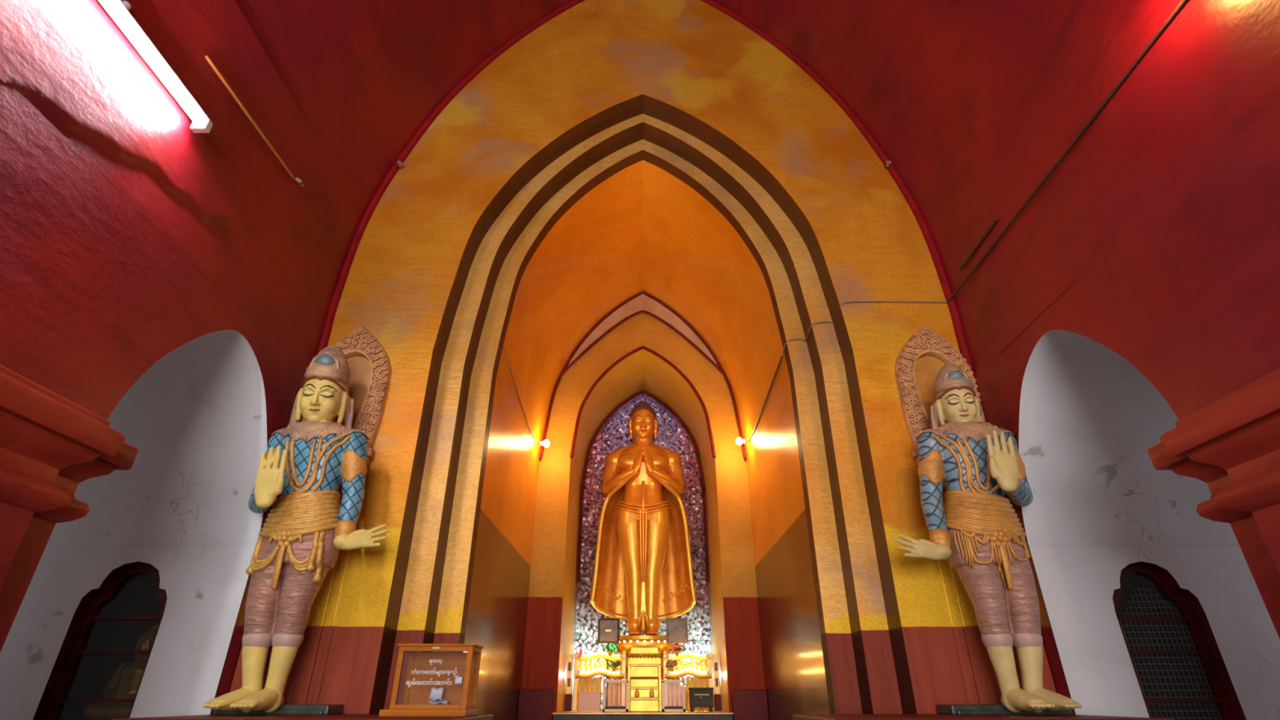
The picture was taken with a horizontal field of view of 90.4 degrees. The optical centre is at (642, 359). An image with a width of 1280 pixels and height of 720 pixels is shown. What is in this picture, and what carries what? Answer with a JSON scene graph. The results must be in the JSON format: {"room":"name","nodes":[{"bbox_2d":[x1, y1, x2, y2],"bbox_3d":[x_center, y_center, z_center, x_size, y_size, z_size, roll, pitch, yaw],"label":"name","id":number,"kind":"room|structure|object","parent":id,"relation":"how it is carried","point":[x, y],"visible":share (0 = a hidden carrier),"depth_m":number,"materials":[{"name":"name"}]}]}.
{"room":"house of worship","nodes":[
{"label":"house of worship","id":0,"kind":"room"},
{"bbox_2d":[0,544,255,719],"bbox_3d":[-3.652,1.263,3.710,2.697,2.640,0.001,0,-28,0],"label":"wall","id":1,"kind":"structure","parent":0,"point":[204,585],"depth_m":3.60,"materials":[{"name":"paint"}]},
{"bbox_2d":[32,561,149,719],"bbox_3d":[-2.980,1.832,3.466,0.510,1.405,0.100,0,-28,0],"label":"trim","id":2,"kind":"structure","parent":1,"relation":"attached to","point":[66,644],"depth_m":3.58,"materials":[{"name":"red paint"}]},
{"bbox_2d":[42,563,167,719],"bbox_3d":[-2.980,1.846,3.492,0.510,1.405,0.040,0,-28,0],"label":"window","id":3,"kind":"structure","parent":1,"relation":"in","point":[101,674],"depth_m":3.59,"materials":[{"name":"red paint"}]},
{"bbox_2d":[0,78,306,714],"bbox_3d":[-2.300,-0.790,-0.136,0.001,2.670,9.020,0,-28,0],"label":"wall","id":4,"kind":"structure","parent":0,"point":[94,293],"depth_m":2.61,"materials":[{"name":"paint"}]},
{"bbox_2d":[0,502,34,587],"bbox_3d":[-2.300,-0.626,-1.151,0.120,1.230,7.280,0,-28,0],"label":"column","id":5,"kind":"structure","parent":4,"relation":"attached to","point":[15,521],"depth_m":2.25,"materials":[{"name":"paint"}]},
{"bbox_2d":[0,364,137,523],"bbox_3d":[-2.862,-1.238,-0.637,1.475,0.392,7.515,0,-28,0],"label":"trim","id":6,"kind":"structure","parent":4,"relation":"attached to","point":[51,444],"depth_m":2.33,"materials":[{"name":"red paint"}]},
{"bbox_2d":[46,329,266,544],"bbox_3d":[-3.650,0.326,3.430,2.700,1.035,1.368,0,-28,0],"label":"ceiling","id":7,"kind":"structure","parent":0,"point":[195,420],"depth_m":3.87,"materials":[{"name":"paint"}]},
{"bbox_2d":[209,575,248,714],"bbox_3d":[-2.980,1.875,3.754,0.910,1.600,0.450,0,-28,0],"label":"wall","id":8,"kind":"structure","parent":0,"point":[248,575],"depth_m":3.89,"materials":[{"name":"red paint"}]},
{"bbox_2d":[0,0,1279,375],"bbox_3d":[0.013,-4.022,1.575,4.658,4.684,9.025,0,-28,0],"label":"ceiling","id":9,"kind":"structure","parent":0,"point":[972,104],"depth_m":3.80,"materials":[{"name":"paint"}]},
{"bbox_2d":[122,0,131,10],"bbox_3d":[-2.285,-1.567,2.810,0.034,0.036,0.040,0,-28,0],"label":"plug","id":10,"kind":"object","parent":9,"relation":"attached to","point":[126,4],"visible":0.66,"depth_m":2.80,"materials":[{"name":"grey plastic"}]},
{"bbox_2d":[97,0,213,133],"bbox_3d":[-2.232,-1.606,2.446,0.085,0.097,1.820,0,-28,0],"label":"lamp","id":11,"kind":"object","parent":9,"relation":"attached to","point":[118,12],"visible":1,"depth_m":2.90,"materials":[{"name":"white"}]},
{"bbox_2d":[204,55,294,179],"bbox_3d":[-2.262,-1.374,3.703,0.020,0.054,0.919,0,-28,0],"label":"batten","id":12,"kind":"object","parent":9,"relation":"attached to","point":[206,57],"visible":1,"depth_m":3.63,"materials":[{"name":"orange wood"}]},
{"bbox_2d":[294,177,303,186],"bbox_3d":[-2.242,-1.165,4.158,0.041,0.047,0.080,0,-28,0],"label":"hook","id":13,"kind":"object","parent":12,"relation":"attached to","point":[299,180],"depth_m":4.13,"materials":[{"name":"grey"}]},
{"bbox_2d":[959,217,998,270],"bbox_3d":[2.281,-0.780,4.328,0.022,0.030,0.539,0,-28,0],"label":"batten","id":14,"kind":"object","parent":9,"relation":"attached to","point":[996,220],"visible":1,"depth_m":4.30,"materials":[{"name":"brown wood"}]},
{"bbox_2d":[946,0,1186,301],"bbox_3d":[2.282,-0.995,3.675,0.026,0.020,2.382,0,-28,0],"label":"cable","id":15,"kind":"object","parent":9,"relation":"attached to","point":[1181,3],"visible":1,"depth_m":3.30,"materials":[{"name":"brown plastic"}]},
{"bbox_2d":[572,397,711,709],"bbox_3d":[0.000,2.168,8.368,2.000,4.400,0.001,0,-28,0],"label":"wall","id":16,"kind":"structure","parent":0,"point":[615,435],"depth_m":8.34,"materials":[{"name":"mirror"}]},
{"bbox_2d":[317,0,968,714],"bbox_3d":[0.000,-0.755,4.926,4.685,7.344,0.001,0,-28,0],"label":"wall","id":17,"kind":"structure","parent":0,"point":[594,56],"depth_m":5.11,"materials":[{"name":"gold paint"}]},
{"bbox_2d":[229,497,350,704],"bbox_3d":[-2.047,1.412,3.772,0.495,1.205,0.032,0,-28,0],"label":"trim","id":18,"kind":"structure","parent":17,"relation":"attached to","point":[305,677],"depth_m":3.63,"materials":[{"name":"dark red paint"},{"name":"yellow paint"},{"name":"plaster"}]},
{"bbox_2d":[301,325,391,466],"bbox_3d":[-2.030,0.308,4.328,0.533,1.265,0.062,0,-28,0],"label":"halo","id":19,"kind":"object","parent":17,"relation":"attached to","point":[368,387],"visible":0.48,"depth_m":4.42,"materials":[{"name":"stone"}]},
{"bbox_2d":[397,160,402,167],"bbox_3d":[-2.034,-1.646,5.319,0.043,0.041,0.060,14,-31,-25],"label":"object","id":20,"kind":"structure","parent":17,"relation":"attached to","point":[400,163],"depth_m":5.31,"materials":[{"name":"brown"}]},
{"bbox_2d":[368,93,916,714],"bbox_3d":[0.000,0.081,4.608,3.016,5.570,0.220,0,-28,0],"label":"trim","id":21,"kind":"structure","parent":17,"relation":"attached to","point":[627,109],"depth_m":4.76,"materials":[{"name":"brown paint"}]},
{"bbox_2d":[317,0,973,378],"bbox_3d":[0.000,-1.913,5.526,4.666,4.710,0.060,0,-28,0],"label":"trim","id":22,"kind":"structure","parent":17,"relation":"attached to","point":[934,253],"depth_m":5.36,"materials":[{"name":"red paint"}]},
{"bbox_2d":[782,300,947,355],"bbox_3d":[1.622,-0.308,4.831,1.286,0.156,0.370,-14,-31,24],"label":"cable","id":23,"kind":"object","parent":17,"relation":"attached to","point":[855,300],"visible":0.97,"depth_m":4.74,"materials":[{"name":"brown plastic"}]},
{"bbox_2d":[885,160,891,167],"bbox_3d":[2.056,-1.646,5.319,0.043,0.041,0.060,14,-31,-25],"label":"bracket","id":24,"kind":"object","parent":17,"relation":"attached to","point":[888,162],"depth_m":5.31,"materials":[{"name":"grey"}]},
{"bbox_2d":[894,325,981,466],"bbox_3d":[2.040,0.308,4.328,0.533,1.265,0.062,0,-28,0],"label":"halo","id":25,"kind":"object","parent":17,"relation":"attached to","point":[916,389],"visible":0.59,"depth_m":4.44,"materials":[{"name":"ceramic"}]},
{"bbox_2d":[937,497,1056,704],"bbox_3d":[2.047,1.412,3.772,0.495,1.205,0.032,0,-28,0],"label":"trim","id":26,"kind":"structure","parent":17,"relation":"attached to","point":[981,686],"depth_m":3.62,"materials":[{"name":"painted plaster"},{"name":"red paint"},{"name":"yellow paint"}]},
{"bbox_2d":[520,313,764,711],"bbox_3d":[0.000,1.492,7.006,2.347,5.320,0.001,0,-28,0],"label":"wall","id":27,"kind":"structure","parent":0,"point":[540,667],"depth_m":6.91,"materials":[{"name":"paint"}]},
{"bbox_2d":[562,310,722,375],"bbox_3d":[0.000,-0.127,7.807,2.156,1.143,0.040,0,-28,0],"label":"trim","id":28,"kind":"structure","parent":27,"relation":"attached to","point":[616,325],"depth_m":7.87,"materials":[{"name":"red paint"}]},
{"bbox_2d":[569,346,715,457],"bbox_3d":[0.000,0.466,7.544,1.663,1.452,0.040,0,-28,0],"label":"trim","id":29,"kind":"structure","parent":27,"relation":"attached to","point":[631,353],"depth_m":7.56,"materials":[{"name":"red paint"}]},
{"bbox_2d":[563,293,723,375],"bbox_3d":[0.000,-0.247,7.899,2.120,1.412,0.050,0,-28,0],"label":"trim","id":30,"kind":"structure","parent":27,"relation":"attached to","point":[642,302],"depth_m":8.00,"materials":[{"name":"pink paint"}]},
{"bbox_2d":[556,348,728,711],"bbox_3d":[0.000,2.138,7.383,1.640,4.530,1.270,0,-28,0],"label":"ceiling","id":31,"kind":"structure","parent":0,"point":[642,370],"depth_m":7.86,"materials":[{"name":"orange paint"}]},
{"bbox_2d":[571,389,714,709],"bbox_3d":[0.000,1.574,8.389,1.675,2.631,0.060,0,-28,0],"label":"trim","id":32,"kind":"structure","parent":31,"relation":"attached to","point":[704,491],"depth_m":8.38,"materials":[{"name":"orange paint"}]},
{"bbox_2d":[552,709,733,719],"bbox_3d":[0.000,3.825,6.603,1.720,0.319,1.670,0,-28,0],"label":"floor","id":33,"kind":"structure","parent":0,"point":[556,717],"depth_m":5.95,"materials":[{"name":"beige tile"}]},
{"bbox_2d":[564,653,573,711],"bbox_3d":[-0.775,3.391,6.691,0.072,0.531,0.080,0,-28,0],"label":"post","id":34,"kind":"object","parent":33,"relation":"on","point":[568,696],"visible":1,"depth_m":6.65,"materials":[{"name":"yellow paint"}]},
{"bbox_2d":[577,675,599,710],"bbox_3d":[-0.635,3.745,7.182,0.297,0.364,0.040,0,-28,0],"label":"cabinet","id":35,"kind":"object","parent":33,"relation":"on","point":[592,677],"visible":0.15,"depth_m":7.16,"materials":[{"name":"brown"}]},
{"bbox_2d":[572,653,626,711],"bbox_3d":[-0.450,3.366,6.645,0.544,0.531,0.074,0,-28,0],"label":"balustrade","id":36,"kind":"object","parent":33,"relation":"on","point":[577,692],"visible":0.81,"depth_m":6.63,"materials":[{"name":"gold metal"}]},
{"bbox_2d":[577,668,622,674],"bbox_3d":[-0.450,3.254,6.648,0.458,0.052,0.032,0,-28,0],"label":"lamp","id":37,"kind":"object","parent":36,"relation":"attached to","point":[579,671],"visible":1,"depth_m":6.64,"materials":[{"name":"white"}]},
{"bbox_2d":[582,652,622,657],"bbox_3d":[-0.450,3.115,6.722,0.458,0.048,0.032,0,-28,0],"label":"lamp","id":38,"kind":"object","parent":36,"relation":"attached to","point":[593,654],"visible":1,"depth_m":6.71,"materials":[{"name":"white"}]},
{"bbox_2d":[578,648,582,657],"bbox_3d":[-0.655,3.082,6.696,0.044,0.087,0.044,0,-28,0],"label":"ornament","id":39,"kind":"object","parent":38,"relation":"attached to","point":[580,653],"visible":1,"depth_m":6.68,"materials":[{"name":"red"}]},
{"bbox_2d":[601,643,619,656],"bbox_3d":[-0.339,3.053,6.697,0.196,0.121,0.103,0,-28,0],"label":"flower pot","id":40,"kind":"object","parent":36,"relation":"on","point":[613,647],"visible":1,"depth_m":6.69,"materials":[{"name":"yellow paint"}]},
{"bbox_2d":[608,659,620,671],"bbox_3d":[-0.298,3.189,6.627,0.136,0.114,0.100,0,-28,0],"label":"flower pot","id":41,"kind":"object","parent":36,"relation":"attached to","point":[615,664],"visible":1,"depth_m":6.61,"materials":[{"name":"yellow paint"}]},
{"bbox_2d":[597,617,619,706],"bbox_3d":[-0.375,3.252,6.819,0.236,0.896,0.044,0,-28,0],"label":"plaque","id":42,"kind":"object","parent":33,"relation":"on","point":[608,632],"visible":0.95,"depth_m":6.95,"materials":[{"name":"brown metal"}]},
{"bbox_2d":[602,680,628,711],"bbox_3d":[-0.270,3.339,6.322,0.252,0.277,0.122,0,-28,0],"label":"offering box","id":43,"kind":"object","parent":33,"relation":"on","point":[605,708],"visible":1,"depth_m":6.25,"materials":[{"name":"gold metal"}]},
{"bbox_2d":[626,664,662,711],"bbox_3d":[0.015,3.361,6.529,0.348,0.431,0.245,0,-28,0],"label":"steps","id":44,"kind":"structure","parent":33,"relation":"on","point":[643,677],"depth_m":6.47,"materials":[{"name":"yellow wood"}]},
{"bbox_2d":[634,688,639,697],"bbox_3d":[-0.060,3.364,6.425,0.052,0.085,0.051,0,-28,0],"label":"vase","id":45,"kind":"object","parent":44,"relation":"on","point":[637,692],"visible":1,"depth_m":6.41,"materials":[{"name":"yellow paint"}]},
{"bbox_2d":[648,688,654,697],"bbox_3d":[0.090,3.364,6.425,0.052,0.085,0.051,0,-28,0],"label":"vase","id":46,"kind":"object","parent":44,"relation":"on","point":[651,695],"visible":1,"depth_m":6.41,"materials":[{"name":"yellow paint"}]},
{"bbox_2d":[627,647,661,711],"bbox_3d":[0.018,3.357,6.703,0.358,0.601,0.090,0,-28,0],"label":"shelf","id":47,"kind":"object","parent":33,"relation":"on","point":[638,655],"visible":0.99,"depth_m":6.77,"materials":[{"name":"yellow wood"}]},
{"bbox_2d":[605,635,686,709],"bbox_3d":[0.020,3.500,7.109,0.920,0.729,0.690,0,-28,0],"label":"pedestal","id":48,"kind":"object","parent":33,"relation":"on","point":[626,642],"visible":0.2,"depth_m":6.97,"materials":[{"name":"gold wood"}]},
{"bbox_2d":[590,401,696,635],"bbox_3d":[0.005,1.863,7.947,1.257,2.969,0.620,0,-28,0],"label":"standing buddha","id":49,"kind":"object","parent":48,"relation":"on","point":[643,576],"visible":1,"depth_m":7.80,"materials":[{"name":"gold metal"}]},
{"bbox_2d":[661,680,685,711],"bbox_3d":[0.302,3.339,6.322,0.227,0.277,0.122,0,-28,0],"label":"offering box","id":50,"kind":"object","parent":33,"relation":"on","point":[664,708],"visible":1,"depth_m":6.25,"materials":[{"name":"gold metal"}]},
{"bbox_2d":[666,617,688,706],"bbox_3d":[0.375,3.253,6.822,0.236,0.896,0.038,0,-28,0],"label":"plaque","id":51,"kind":"object","parent":33,"relation":"on","point":[677,630],"visible":0.94,"depth_m":6.96,"materials":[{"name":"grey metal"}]},
{"bbox_2d":[662,653,714,711],"bbox_3d":[0.472,3.366,6.645,0.519,0.531,0.074,0,-28,0],"label":"balustrade","id":52,"kind":"object","parent":33,"relation":"on","point":[668,691],"visible":0.76,"depth_m":6.65,"materials":[{"name":"gold metal"}]},
{"bbox_2d":[665,659,677,671],"bbox_3d":[0.298,3.186,6.626,0.124,0.119,0.105,0,-28,0],"label":"flower pot","id":53,"kind":"object","parent":52,"relation":"attached to","point":[671,664],"visible":1,"depth_m":6.61,"materials":[{"name":"yellow paint"}]},
{"bbox_2d":[669,643,683,656],"bbox_3d":[0.355,3.052,6.697,0.146,0.124,0.099,0,-28,0],"label":"flower pot","id":54,"kind":"object","parent":52,"relation":"attached to","point":[677,650],"visible":1,"depth_m":6.68,"materials":[{"name":"yellow paint"}]},
{"bbox_2d":[666,668,708,674],"bbox_3d":[0.472,3.254,6.648,0.433,0.052,0.032,0,-28,0],"label":"lamp","id":55,"kind":"object","parent":52,"relation":"attached to","point":[694,670],"visible":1,"depth_m":6.64,"materials":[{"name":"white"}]},
{"bbox_2d":[666,652,708,657],"bbox_3d":[0.472,3.115,6.722,0.433,0.048,0.032,0,-28,0],"label":"lamp","id":56,"kind":"object","parent":52,"relation":"attached to","point":[668,655],"visible":1,"depth_m":6.71,"materials":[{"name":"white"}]},
{"bbox_2d":[685,675,708,710],"bbox_3d":[0.635,3.745,7.182,0.297,0.364,0.040,0,-28,0],"label":"railing","id":57,"kind":"object","parent":33,"relation":"on","point":[690,677],"visible":0.04,"depth_m":7.20,"materials":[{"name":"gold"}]},
{"bbox_2d":[688,687,713,711],"bbox_3d":[0.578,3.350,6.271,0.239,0.209,0.195,0,-28,0],"label":"money safe","id":58,"kind":"object","parent":33,"relation":"on","point":[700,697],"visible":1,"depth_m":6.21,"materials":[{"name":"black metal"}]},
{"bbox_2d":[711,653,721,711],"bbox_3d":[0.775,3.391,6.691,0.072,0.531,0.080,0,-28,0],"label":"post","id":59,"kind":"object","parent":33,"relation":"on","point":[717,696],"visible":0.97,"depth_m":6.66,"materials":[{"name":"yellow paint"}]},
{"bbox_2d":[383,113,902,714],"bbox_3d":[0.000,0.132,4.705,3.016,5.570,0.001,0,-28,0],"label":"wall","id":60,"kind":"structure","parent":0,"point":[879,660],"depth_m":4.48,"materials":[{"name":"painted plaster"},{"name":"orange-yellow paint"},{"name":"dark red paint"}]},
{"bbox_2d":[421,121,873,714],"bbox_3d":[0.000,0.230,4.772,2.676,5.460,0.210,0,-28,0],"label":"trim","id":61,"kind":"structure","parent":60,"relation":"attached to","point":[642,131],"depth_m":5.05,"materials":[{"name":"brown paint"}]},
{"bbox_2d":[462,160,830,719],"bbox_3d":[0.000,0.949,5.981,2.347,5.320,2.340,0,-28,0],"label":"wall","id":62,"kind":"structure","parent":0,"point":[642,228],"depth_m":6.08,"materials":[{"name":"orange paint"}]},
{"bbox_2d":[501,339,537,443],"bbox_3d":[-1.150,0.364,5.997,0.010,0.161,2.050,0,-28,0],"label":"cable","id":63,"kind":"object","parent":62,"relation":"attached to","point":[501,340],"visible":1,"depth_m":5.89,"materials":[{"name":"brown plastic"}]},
{"bbox_2d":[537,440,549,447],"bbox_3d":[-1.076,0.903,6.877,0.131,0.080,0.070,0,-28,0],"label":"bulb","id":64,"kind":"object","parent":62,"relation":"attached to","point":[546,443],"visible":1,"depth_m":6.86,"materials":[{"name":"white glass"}]},
{"bbox_2d":[537,441,543,445],"bbox_3d":[-1.100,0.903,6.877,0.084,0.049,0.049,0,-28,0],"label":"socket","id":65,"kind":"object","parent":64,"relation":"attached to","point":[540,443],"depth_m":6.86,"materials":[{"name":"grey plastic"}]},
{"bbox_2d":[539,290,746,459],"bbox_3d":[0.000,0.112,7.675,2.348,2.275,0.044,0,-28,0],"label":"trim","id":66,"kind":"structure","parent":62,"relation":"attached to","point":[633,297],"depth_m":7.72,"materials":[{"name":"red paint"}]},
{"bbox_2d":[736,437,748,444],"bbox_3d":[1.076,0.881,6.889,0.131,0.080,0.070,0,-28,0],"label":"bulb","id":67,"kind":"object","parent":62,"relation":"attached to","point":[739,441],"visible":1,"depth_m":6.87,"materials":[{"name":"white glass"}]},
{"bbox_2d":[742,439,748,443],"bbox_3d":[1.100,0.881,6.889,0.084,0.049,0.049,0,-28,0],"label":"socket","id":68,"kind":"object","parent":67,"relation":"attached to","point":[744,441],"depth_m":6.87,"materials":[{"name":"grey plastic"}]},
{"bbox_2d":[748,355,782,441],"bbox_3d":[1.146,0.429,6.036,0.018,0.046,1.925,0,-28,0],"label":"cable","id":69,"kind":"object","parent":62,"relation":"attached to","point":[781,357],"visible":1,"depth_m":5.84,"materials":[{"name":"brown plastic"}]},
{"bbox_2d":[431,139,862,714],"bbox_3d":[0.000,0.279,4.865,2.676,5.460,0.001,0,-28,0],"label":"wall","id":70,"kind":"structure","parent":0,"point":[846,698],"depth_m":4.70,"materials":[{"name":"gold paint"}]},
{"bbox_2d":[457,150,835,714],"bbox_3d":[0.000,0.371,4.890,2.347,5.320,0.130,0,-28,0],"label":"trim","id":71,"kind":"structure","parent":70,"relation":"attached to","point":[641,155],"depth_m":5.21,"materials":[{"name":"paint"}]},
{"bbox_2d":[1028,546,1075,714],"bbox_3d":[2.945,1.875,3.754,0.910,1.600,0.450,0,-28,0],"label":"wall","id":72,"kind":"structure","parent":0,"point":[1028,546],"depth_m":3.86,"materials":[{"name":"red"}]},
{"bbox_2d":[973,79,1279,714],"bbox_3d":[2.300,-0.790,-0.136,0.001,2.670,9.020,0,-28,0],"label":"wall","id":73,"kind":"structure","parent":0,"point":[1188,293],"depth_m":2.65,"materials":[{"name":"paint"}]},
{"bbox_2d":[1147,368,1279,523],"bbox_3d":[2.862,-1.238,-0.637,1.475,0.392,7.515,0,-28,0],"label":"trim","id":74,"kind":"structure","parent":73,"relation":"attached to","point":[1231,444],"depth_m":2.35,"materials":[{"name":"red paint"}]},
{"bbox_2d":[1251,503,1279,574],"bbox_3d":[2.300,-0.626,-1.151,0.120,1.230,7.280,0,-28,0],"label":"pillar","id":75,"kind":"structure","parent":73,"relation":"attached to","point":[1267,519],"depth_m":2.27,"materials":[{"name":"paint"}]},
{"bbox_2d":[1018,329,1239,544],"bbox_3d":[3.650,0.326,3.430,2.700,1.035,1.368,0,-28,0],"label":"alcove wall","id":76,"kind":"structure","parent":0,"point":[1090,420],"depth_m":3.87,"materials":[{"name":"paint"}]},
{"bbox_2d":[1028,544,1279,719],"bbox_3d":[3.651,1.263,3.710,2.697,2.640,0.001,0,-28,0],"label":"wall","id":77,"kind":"structure","parent":0,"point":[1077,583],"depth_m":3.61,"materials":[{"name":"paint"}]},
{"bbox_2d":[1112,563,1237,719],"bbox_3d":[2.945,1.846,3.492,0.510,1.405,0.040,0,-28,0],"label":"window","id":78,"kind":"structure","parent":77,"relation":"in","point":[1178,676],"depth_m":3.59,"materials":[{"name":"red paint"}]},
{"bbox_2d":[1130,561,1246,719],"bbox_3d":[2.945,1.832,3.466,0.510,1.405,0.100,0,-28,0],"label":"trim","id":79,"kind":"structure","parent":77,"relation":"attached to","point":[1216,654],"depth_m":3.58,"materials":[{"name":"red paint"}]},
{"bbox_3d":[0.000,0.339,-0.802,12.000,0.150,9.300,0,-28,0],"label":"floor","id":80,"kind":"structure","parent":0,"visible":0},
{"bbox_2d":[213,704,343,715],"bbox_3d":[-1.938,1.861,3.384,0.595,0.047,0.213,0,-28,0],"label":"stone slab","id":81,"kind":"object","parent":80,"relation":"on","point":[284,709],"visible":0.76,"depth_m":3.30,"materials":[{"name":"grey stone"}]},
{"bbox_2d":[202,345,388,712],"bbox_3d":[-1.875,0.856,3.705,0.826,2.099,0.452,7,-29,-14],"label":"guardian statue","id":82,"kind":"object","parent":81,"relation":"on","point":[304,533],"visible":1,"depth_m":3.55,"materials":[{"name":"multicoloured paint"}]},
{"bbox_2d":[111,714,493,719],"bbox_3d":[-1.560,1.976,2.999,1.479,0.515,0.850,0,-28,0],"label":"plinth","id":83,"kind":"object","parent":80,"relation":"on","point":[211,717],"visible":0.82,"depth_m":2.85,"materials":[{"name":"red paint"}]},
{"bbox_2d":[378,643,484,716],"bbox_3d":[-1.049,1.610,3.201,0.412,0.320,0.255,0,-28,0],"label":"box","id":84,"kind":"object","parent":80,"relation":"on","point":[457,673],"visible":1,"depth_m":3.25,"materials":[{"name":"orange wood"}]},
{"bbox_2d":[378,708,477,716],"bbox_3d":[-1.049,1.738,3.133,0.412,0.030,0.255,0,-28,0],"label":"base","id":85,"kind":"object","parent":84,"relation":"attached to","point":[391,712],"depth_m":3.02,"materials":[{"name":"orange wood"}]},
{"bbox_2d":[428,698,448,704],"bbox_3d":[-1.020,1.710,3.182,0.090,0.024,0.048,0,-28,0],"label":"banknote","id":86,"kind":"object","parent":84,"relation":"in","point":[445,701],"visible":0.97,"depth_m":3.18,"materials":[{"name":"paper"}]},
{"bbox_2d":[429,687,443,700],"bbox_3d":[-1.035,1.674,3.187,0.060,0.059,0.022,0,-28,0],"label":"banknote","id":87,"kind":"object","parent":86,"relation":"on","point":[435,694],"visible":1,"depth_m":3.19,"materials":[{"name":"paper"}]},
{"bbox_2d":[792,714,1174,719],"bbox_3d":[1.560,1.976,2.999,1.479,0.515,0.850,0,-28,0],"label":"plinth","id":88,"kind":"object","parent":80,"relation":"on","point":[795,717],"visible":0.82,"depth_m":2.96,"materials":[{"name":"red paint"}]},
{"bbox_2d":[936,704,1072,715],"bbox_3d":[1.923,1.861,3.384,0.625,0.047,0.213,0,-28,0],"label":"stone slab","id":89,"kind":"object","parent":80,"relation":"on","point":[950,709],"visible":0.81,"depth_m":3.30,"materials":[{"name":"grey stone"}]},
{"bbox_2d":[895,363,1082,712],"bbox_3d":[1.862,0.911,3.675,0.828,1.975,0.462,-8,-29,14],"label":"guardian statue","id":90,"kind":"object","parent":89,"relation":"on","point":[979,463],"visible":1,"depth_m":3.54,"materials":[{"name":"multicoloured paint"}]},
{"bbox_3d":[0.000,2.948,4.713,3.200,0.200,2.990,0,-28,0],"label":"floor","id":91,"kind":"structure","parent":0,"visible":0},
{"bbox_2d":[516,688,555,719],"bbox_3d":[-1.008,3.304,5.984,0.327,0.360,0.130,0,-28,0],"label":"baseboard","id":92,"kind":"structure","parent":91,"relation":"on","point":[533,704],"depth_m":5.95,"materials":[{"name":"red paint"}]},
{"bbox_2d":[730,688,768,719],"bbox_3d":[1.008,3.304,5.984,0.327,0.360,0.130,0,-28,0],"label":"baseboard","id":93,"kind":"structure","parent":91,"relation":"on","point":[746,704],"depth_m":5.95,"materials":[{"name":"red paint"}]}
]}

